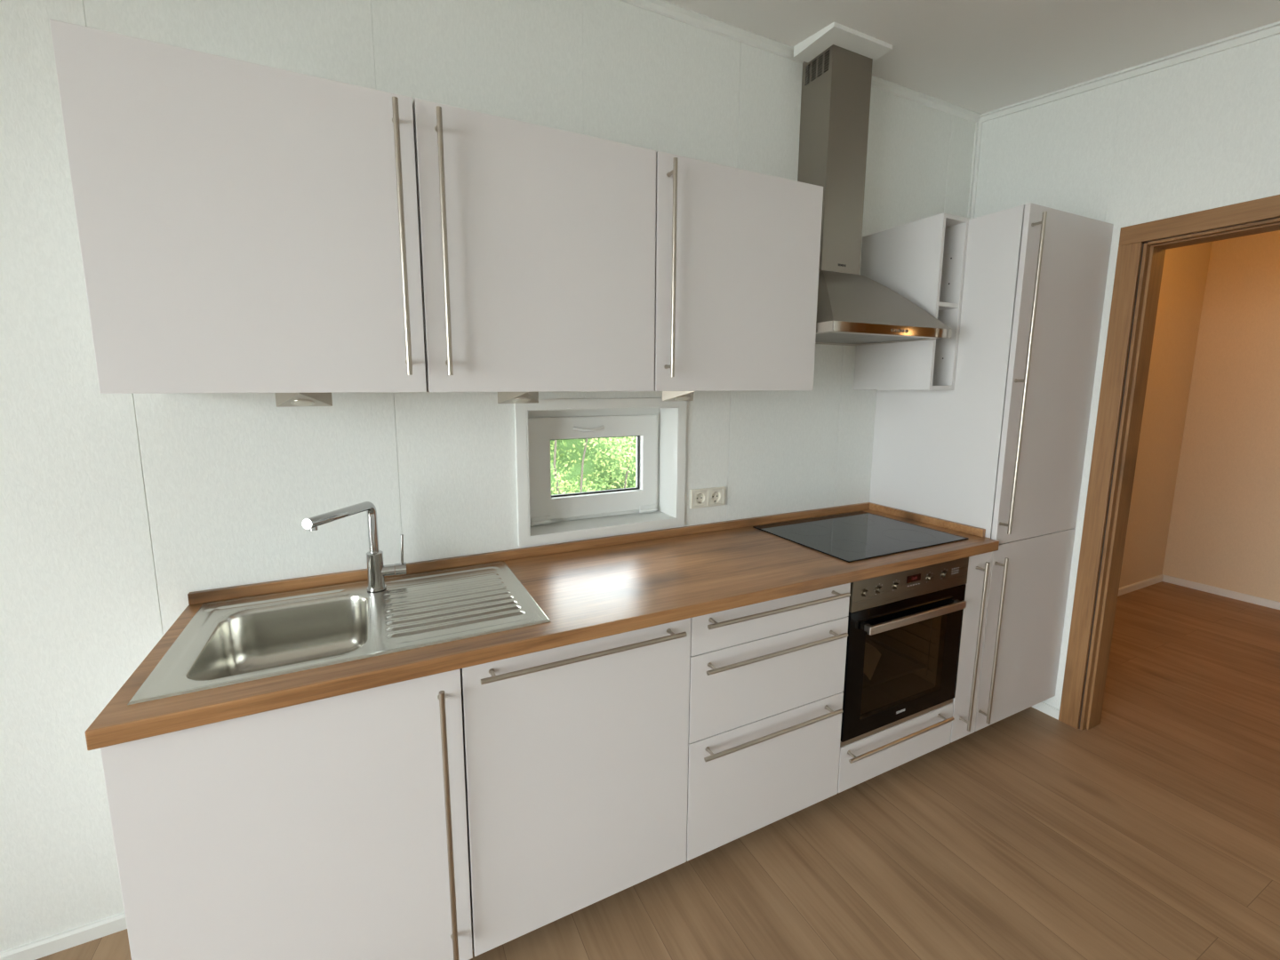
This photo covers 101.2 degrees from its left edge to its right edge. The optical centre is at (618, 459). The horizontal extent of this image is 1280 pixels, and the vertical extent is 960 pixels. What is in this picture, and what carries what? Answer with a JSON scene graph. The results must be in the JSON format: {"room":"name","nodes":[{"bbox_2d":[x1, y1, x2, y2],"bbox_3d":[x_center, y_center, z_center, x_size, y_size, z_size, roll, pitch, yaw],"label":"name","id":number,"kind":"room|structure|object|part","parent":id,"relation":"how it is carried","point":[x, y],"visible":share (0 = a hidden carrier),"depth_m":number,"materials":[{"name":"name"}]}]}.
{"room":"kitchen","nodes":[
{"label":"kitchen","id":0,"kind":"room"},
{"bbox_2d":[0,0,1211,951],"bbox_3d":[0.421,-0.174,2.176,8.643,3.250,0.202,-4,9,-25],"label":"wall","id":1,"kind":"structure","parent":0,"point":[116,508],"depth_m":1.44,"materials":[{"name":"white paint"}]},
{"bbox_2d":[0,912,127,959],"bbox_3d":[-2.213,1.305,1.011,2.419,0.042,0.012,-4,9,-25],"label":"baseboard","id":2,"kind":"structure","parent":1,"relation":"attached to","point":[44,947],"depth_m":1.37,"materials":[{"name":"white"}]},
{"bbox_2d":[49,18,426,393],"bbox_3d":[-0.788,-0.483,1.223,0.591,0.648,0.397,-4,9,-25],"label":"upper cabinet","id":3,"kind":"object","parent":1,"relation":"attached to","point":[244,227],"visible":1,"depth_m":1.06,"materials":[{"name":"white"}]},
{"bbox_2d":[274,392,332,407],"bbox_3d":[-0.779,-0.147,1.294,0.124,0.037,0.105,-4,9,-25],"label":"lamp","id":4,"kind":"object","parent":3,"relation":"attached to","point":[282,399],"visible":0.87,"depth_m":1.30,"materials":[{"name":"silver metal"}]},
{"bbox_3d":[-0.481,-0.482,1.171,0.013,0.581,0.041,-4,9,-25],"label":"handle","id":5,"kind":"part","parent":3,"relation":"part of","materials":[{"name":"silver metal"}]},
{"bbox_2d":[412,97,655,391],"bbox_3d":[-0.241,-0.519,1.479,0.616,0.648,0.397,-4,9,-25],"label":"upper cabinet","id":6,"kind":"object","parent":1,"relation":"attached to","point":[537,243],"visible":0.94,"depth_m":1.32,"materials":[{"name":"white"}]},
{"bbox_3d":[-0.401,-0.487,1.208,0.013,0.581,0.041,-4,9,-25],"label":"handle","id":7,"kind":"part","parent":6,"relation":"part of","materials":[{"name":"silver metal"}]},
{"bbox_2d":[497,392,538,403],"bbox_3d":[-0.277,-0.180,1.528,0.124,0.037,0.105,-4,9,-25],"label":"lamp","id":8,"kind":"object","parent":6,"relation":"attached to","point":[503,397],"visible":0.82,"depth_m":1.53,"materials":[{"name":"silver metal"}]},
{"bbox_2d":[514,397,687,546],"bbox_3d":[-0.082,0.018,1.955,0.652,0.491,0.207,-4,9,-25],"label":"window","id":9,"kind":"structure","parent":1,"relation":"in","point":[654,422],"depth_m":1.95,"materials":[{"name":"white plastic"}]},
{"bbox_3d":[-0.097,0.022,2.000,0.528,0.375,0.060,-4,9,-25],"label":"sash","id":10,"kind":"part","parent":9,"relation":"part of","materials":[{"name":"white plastic"}]},
{"bbox_3d":[-0.110,0.013,2.017,0.573,0.421,0.070,-4,9,-25],"label":"frame","id":11,"kind":"part","parent":9,"relation":"part of","materials":[{"name":"white plastic"}]},
{"bbox_2d":[689,486,725,508],"bbox_3d":[0.353,0.150,2.072,0.161,0.075,0.010,-4,9,-25],"label":"wall socket","id":12,"kind":"object","parent":1,"relation":"attached to","point":[717,496],"visible":1,"depth_m":2.07,"materials":[{"name":"beige plastic"}]},
{"bbox_2d":[654,151,823,391],"bbox_3d":[0.315,-0.555,1.739,0.610,0.648,0.397,-4,9,-25],"label":"upper cabinet","id":13,"kind":"object","parent":1,"relation":"attached to","point":[737,251],"visible":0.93,"depth_m":1.58,"materials":[{"name":"white"}]},
{"bbox_3d":[0.147,-0.523,1.465,0.013,0.581,0.041,-4,9,-25],"label":"handle","id":14,"kind":"part","parent":13,"relation":"part of","materials":[{"name":"silver metal"}]},
{"bbox_2d":[662,391,694,401],"bbox_3d":[0.226,-0.212,1.764,0.124,0.037,0.105,-4,9,-25],"label":"lamp","id":15,"kind":"object","parent":13,"relation":"attached to","point":[667,396],"visible":0.87,"depth_m":1.77,"materials":[{"name":"silver metal"}]},
{"bbox_2d":[619,0,981,122],"bbox_3d":[-0.801,-1.431,1.293,5.533,0.029,0.026,-4,9,-25],"label":"trim","id":16,"kind":"structure","parent":1,"relation":"attached to","point":[661,7],"depth_m":1.90,"materials":[{"name":"white"}]},
{"bbox_2d":[797,44,951,345],"bbox_3d":[0.868,-0.978,1.925,0.592,1.058,0.428,-4,9,-25],"label":"range hood","id":17,"kind":"object","parent":1,"relation":"attached to","point":[853,308],"visible":0.88,"depth_m":1.96,"materials":[{"name":"silver metal"}]},
{"bbox_2d":[853,212,968,390],"bbox_3d":[1.190,-0.615,2.171,0.150,0.648,0.356,-4,9,-25],"label":"upper cabinet","id":18,"kind":"object","parent":1,"relation":"attached to","point":[923,261],"visible":0.85,"depth_m":2.07,"materials":[{"name":"white"}]},
{"bbox_2d":[967,122,982,219],"bbox_3d":[1.690,-1.284,2.504,0.020,0.596,0.020,-4,9,-25],"label":"trim","id":19,"kind":"structure","parent":1,"relation":"attached to","point":[978,125],"depth_m":2.49,"materials":[{"name":"white paint"}]},
{"bbox_2d":[1117,574,1163,596],"bbox_3d":[2.954,0.966,3.424,2.540,0.050,0.012,-4,9,-25],"label":"baseboard","id":20,"kind":"structure","parent":1,"relation":"attached to","point":[1128,588],"depth_m":3.80,"materials":[{"name":"white"}]},
{"bbox_2d":[35,581,1279,959],"bbox_3d":[1.184,1.437,0.592,8.493,0.100,3.706,-4,9,-25],"label":"floor","id":21,"kind":"structure","parent":0,"point":[1150,831],"depth_m":1.67,"materials":[{"name":"brown wood"}]},
{"bbox_2d":[100,668,472,959],"bbox_3d":[-0.728,0.810,1.309,0.602,0.750,0.590,-4,9,-25],"label":"base cabinet","id":22,"kind":"object","parent":21,"relation":"on","point":[334,828],"visible":0.84,"depth_m":1.06,"materials":[{"name":"white"}]},
{"bbox_3d":[-0.379,0.819,1.170,0.015,0.663,0.041,-4,9,-25],"label":"handle","id":23,"kind":"part","parent":22,"relation":"part of","materials":[{"name":"silver metal"}]},
{"bbox_2d":[84,502,999,750],"bbox_3d":[0.144,0.346,1.681,2.568,0.066,0.582,-4,9,-25],"label":"countertop","id":24,"kind":"structure","parent":22,"relation":"on","point":[598,588],"depth_m":1.48,"materials":[{"name":"brown wood"}]},
{"bbox_2d":[126,560,551,705],"bbox_3d":[-0.631,0.466,1.349,0.801,0.164,0.489,-4,9,-25],"label":"sink","id":25,"kind":"object","parent":24,"relation":"in","point":[225,643],"visible":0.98,"depth_m":1.36,"materials":[{"name":"silver metal"}]},
{"bbox_2d":[302,501,406,591],"bbox_3d":[-0.694,0.246,1.373,0.098,0.269,0.320,3,8,19],"label":"faucet","id":26,"kind":"object","parent":24,"relation":"on","point":[376,569],"visible":1,"depth_m":1.46,"materials":[{"name":"silver metal"}]},
{"bbox_3d":[-0.697,0.198,1.341,0.025,0.165,0.273,1,8,5],"label":"spout","id":27,"kind":"part","parent":26,"relation":"part of","materials":[{"name":"silver metal"}]},
{"bbox_2d":[366,550,386,591],"bbox_3d":[-0.685,0.312,1.482,0.051,0.107,0.051,-4,9,-25],"label":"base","id":28,"kind":"object","parent":26,"relation":"attached to","point":[376,569],"depth_m":1.47,"materials":[{"name":"silver metal"}]},
{"bbox_3d":[-0.618,0.257,1.501,0.011,0.087,0.007,-6,10,-39],"label":"lever","id":29,"kind":"part","parent":26,"relation":"part of","materials":[{"name":"silver metal"}]},
{"bbox_2d":[752,511,968,562],"bbox_3d":[0.934,0.310,2.066,0.627,0.051,0.479,-4,9,-25],"label":"cooktop","id":30,"kind":"object","parent":24,"relation":"in","point":[860,535],"visible":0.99,"depth_m":2.02,"materials":[{"name":"black glass"}]},
{"bbox_2d":[460,617,690,956],"bbox_3d":[-0.180,0.778,1.558,0.597,0.746,0.576,-4,9,-25],"label":"dishwasher","id":31,"kind":"object","parent":21,"relation":"on","point":[576,755],"visible":0.79,"depth_m":1.32,"materials":[{"name":"white metal"}]},
{"bbox_2d":[460,668,472,938],"bbox_3d":[-0.195,0.777,1.590,0.593,0.738,0.504,-4,9,-25],"label":"panel","id":32,"kind":"object","parent":31,"relation":"in","point":[460,668],"depth_m":1.25,"materials":[{"name":"white"}]},
{"bbox_3d":[-0.069,0.468,1.269,0.524,0.013,0.041,-4,9,-25],"label":"handle","id":33,"kind":"part","parent":31,"relation":"part of","materials":[{"name":"silver metal"}]},
{"bbox_2d":[686,583,850,861],"bbox_3d":[0.359,0.740,1.817,0.596,0.750,0.590,-4,9,-25],"label":"base cabinet","id":34,"kind":"object","parent":21,"relation":"on","point":[767,678],"visible":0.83,"depth_m":1.57,"materials":[{"name":"white"}]},
{"bbox_3d":[0.463,0.959,1.624,0.595,0.368,0.018,-4,9,-25],"label":"drawer","id":35,"kind":"part","parent":34,"relation":"part of","materials":[{"name":"white laminate"}]},
{"bbox_3d":[0.463,0.647,1.581,0.595,0.256,0.018,-4,9,-25],"label":"drawer","id":36,"kind":"part","parent":34,"relation":"part of","materials":[{"name":"white laminate"}]},
{"bbox_3d":[0.463,0.460,1.554,0.595,0.116,0.018,-4,9,-25],"label":"drawer","id":37,"kind":"part","parent":34,"relation":"part of","materials":[{"name":"white laminate"}]},
{"bbox_3d":[0.469,0.812,1.573,0.519,0.013,0.041,-4,9,-25],"label":"handle","id":38,"kind":"part","parent":34,"relation":"part of","materials":[{"name":"silver metal"}]},
{"bbox_3d":[0.469,0.559,1.538,0.519,0.013,0.041,-4,9,-25],"label":"handle","id":39,"kind":"part","parent":34,"relation":"part of","materials":[{"name":"silver metal"}]},
{"bbox_3d":[0.469,0.429,1.520,0.519,0.013,0.041,-4,9,-25],"label":"handle","id":40,"kind":"part","parent":34,"relation":"part of","materials":[{"name":"silver metal"}]},
{"bbox_2d":[837,702,954,792],"bbox_3d":[0.898,0.705,2.069,0.594,0.750,0.590,-4,9,-25],"label":"drawer","id":41,"kind":"object","parent":21,"relation":"on","point":[864,759],"visible":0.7,"depth_m":1.86,"materials":[{"name":"white"}]},
{"bbox_3d":[0.993,0.973,1.845,0.528,0.013,0.041,-4,9,-25],"label":"handle","id":42,"kind":"part","parent":41,"relation":"part of","materials":[{"name":"silver metal"}]},
{"bbox_2d":[840,556,968,746],"bbox_3d":[0.921,0.629,2.010,0.588,0.581,0.468,-4,9,-25],"label":"oven","id":43,"kind":"object","parent":41,"relation":"in","point":[917,612],"visible":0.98,"depth_m":1.85,"materials":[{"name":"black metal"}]},
{"bbox_3d":[0.796,0.430,1.687,0.030,0.030,0.010,-4,9,-25],"label":"knob","id":44,"kind":"part","parent":43,"relation":"part of","materials":[{"name":"silver metal"}]},
{"bbox_3d":[0.854,0.426,1.714,0.030,0.030,0.010,-4,9,-25],"label":"knob","id":45,"kind":"part","parent":43,"relation":"part of","materials":[{"name":"silver metal"}]},
{"bbox_2d":[862,634,927,688],"bbox_3d":[0.912,0.782,2.054,0.435,0.014,0.320,-4,9,-25],"label":"baking tray","id":46,"kind":"object","parent":43,"relation":"in","point":[890,666],"visible":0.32,"depth_m":2.01,"materials":[{"name":"black metal"}]},
{"bbox_2d":[863,642,881,679],"bbox_3d":[0.911,0.768,2.007,0.168,0.046,0.281,4,9,26],"label":"leaflet","id":47,"kind":"object","parent":46,"relation":"on","point":[872,656],"visible":0.27,"depth_m":2.02,"materials":[{"name":"beige paper"}]},
{"bbox_3d":[0.928,0.422,1.748,0.030,0.030,0.010,-4,9,-25],"label":"knob","id":48,"kind":"part","parent":43,"relation":"part of","materials":[{"name":"silver metal"}]},
{"bbox_3d":[1.004,0.418,1.803,0.588,0.107,0.024,-4,9,-25],"label":"control panel","id":49,"kind":"part","parent":43,"relation":"part of","materials":[{"name":"silver metal"}]},
{"bbox_3d":[1.113,0.668,2.134,0.005,0.285,0.360,-4,9,-25],"label":"rack rail","id":50,"kind":"part","parent":43,"relation":"part of","materials":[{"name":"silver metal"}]},
{"bbox_3d":[1.028,0.538,1.793,0.492,0.028,0.013,-4,9,-25],"label":"door handle","id":51,"kind":"part","parent":43,"relation":"part of","materials":[{"name":"silver metal"}]},
{"bbox_3d":[1.082,0.412,1.820,0.030,0.030,0.010,-4,9,-25],"label":"knob","id":52,"kind":"part","parent":43,"relation":"part of","materials":[{"name":"silver metal"}]},
{"bbox_3d":[1.154,0.407,1.854,0.030,0.030,0.010,-4,9,-25],"label":"knob","id":53,"kind":"part","parent":43,"relation":"part of","materials":[{"name":"silver metal"}]},
{"bbox_2d":[950,551,992,742],"bbox_3d":[1.236,0.683,2.227,0.149,0.750,0.590,-4,9,-25],"label":"base cabinet","id":54,"kind":"object","parent":21,"relation":"on","point":[977,588],"visible":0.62,"depth_m":1.99,"materials":[{"name":"white"}]},
{"bbox_3d":[1.332,0.703,1.970,0.024,0.662,0.041,-4,9,-25],"label":"handle","id":55,"kind":"part","parent":54,"relation":"part of","materials":[{"name":"silver metal"}]},
{"bbox_2d":[869,202,1113,731],"bbox_3d":[1.562,0.048,2.302,0.574,1.986,0.604,-4,9,-25],"label":"tall cabinet","id":56,"kind":"object","parent":21,"relation":"on","point":[1002,452],"visible":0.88,"depth_m":2.04,"materials":[{"name":"white"}]},
{"bbox_3d":[1.441,0.698,2.021,0.020,0.667,0.041,-4,9,-25],"label":"handle","id":57,"kind":"part","parent":56,"relation":"part of","materials":[{"name":"silver metal"}]},
{"bbox_3d":[1.448,-0.286,1.886,0.021,1.132,0.041,-4,9,-25],"label":"handle","id":58,"kind":"part","parent":56,"relation":"part of","materials":[{"name":"silver metal"}]},
{"bbox_3d":[1.670,0.686,2.161,0.574,0.762,0.018,-4,9,-25],"label":"door","id":59,"kind":"part","parent":56,"relation":"part of","materials":[{"name":"white laminate"}]},
{"bbox_3d":[1.674,-0.298,2.025,0.564,1.220,0.018,-4,9,-25],"label":"door","id":60,"kind":"part","parent":56,"relation":"part of","materials":[{"name":"white laminate"}]},
{"bbox_2d":[663,0,1279,113],"bbox_3d":[1.185,-1.226,0.220,8.493,0.823,3.706,-4,9,-25],"label":"ceiling","id":61,"kind":"structure","parent":0,"point":[979,56],"depth_m":1.79,"materials":[{"name":"white paint"}]},
{"bbox_2d":[793,22,892,62],"bbox_3d":[0.823,-1.510,1.929,0.288,0.039,0.192,-4,9,-25],"label":"trim","id":62,"kind":"structure","parent":61,"relation":"attached to","point":[836,34],"depth_m":1.88,"materials":[{"name":"white paint"}]},
{"bbox_2d":[974,33,1279,709],"bbox_3d":[2.539,-0.136,1.014,0.120,2.900,3.700,-4,9,-25],"label":"wall","id":63,"kind":"structure","parent":0,"point":[1203,133],"depth_m":1.98,"materials":[{"name":"white paint"}]},
{"bbox_2d":[1032,701,1059,719],"bbox_3d":[1.815,1.088,2.576,0.012,0.042,0.592,-4,9,-25],"label":"baseboard","id":64,"kind":"structure","parent":63,"relation":"attached to","point":[1042,707],"depth_m":2.35,"materials":[{"name":"white wood"}]},
{"bbox_2d":[978,21,1279,122],"bbox_3d":[2.473,-1.124,0.844,0.026,0.511,3.699,-4,9,-25],"label":"trim","id":65,"kind":"structure","parent":63,"relation":"attached to","point":[1271,29],"depth_m":1.94,"materials":[{"name":"white paint"}]},
{"bbox_2d":[1058,194,1279,730],"bbox_3d":[2.215,0.186,1.751,0.152,2.058,1.000,-4,9,-25],"label":"door frame","id":66,"kind":"structure","parent":63,"relation":"in","point":[1142,247],"depth_m":2.09,"materials":[{"name":"brown wood"}]},
{"bbox_2d":[1162,230,1279,601],"bbox_3d":[4.907,-0.308,2.253,0.150,2.900,3.940,-4,9,-25],"label":"wall","id":67,"kind":"structure","parent":0,"point":[1224,532],"depth_m":3.59,"materials":[{"name":"paint"}]},
{"bbox_2d":[1162,574,1279,609],"bbox_3d":[4.884,1.123,2.309,0.012,0.050,3.700,-4,9,-25],"label":"baseboard","id":68,"kind":"structure","parent":67,"relation":"attached to","point":[1227,593],"depth_m":3.67,"materials":[{"name":"white wood"}]},
{"label":"outside","id":69,"kind":"structure","parent":0,"visible":0},
{"bbox_3d":[-3.434,1.212,4.889,32.000,0.150,32.000,-4,9,-25],"label":"ground","id":70,"kind":"structure","parent":69,"visible":0},
{"bbox_2d":[550,436,636,495],"bbox_3d":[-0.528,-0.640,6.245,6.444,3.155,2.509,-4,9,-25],"label":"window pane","id":71,"kind":"object","parent":70,"relation":"on","point":[607,463],"visible":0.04,"depth_m":6.19,"materials":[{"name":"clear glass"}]}
]}

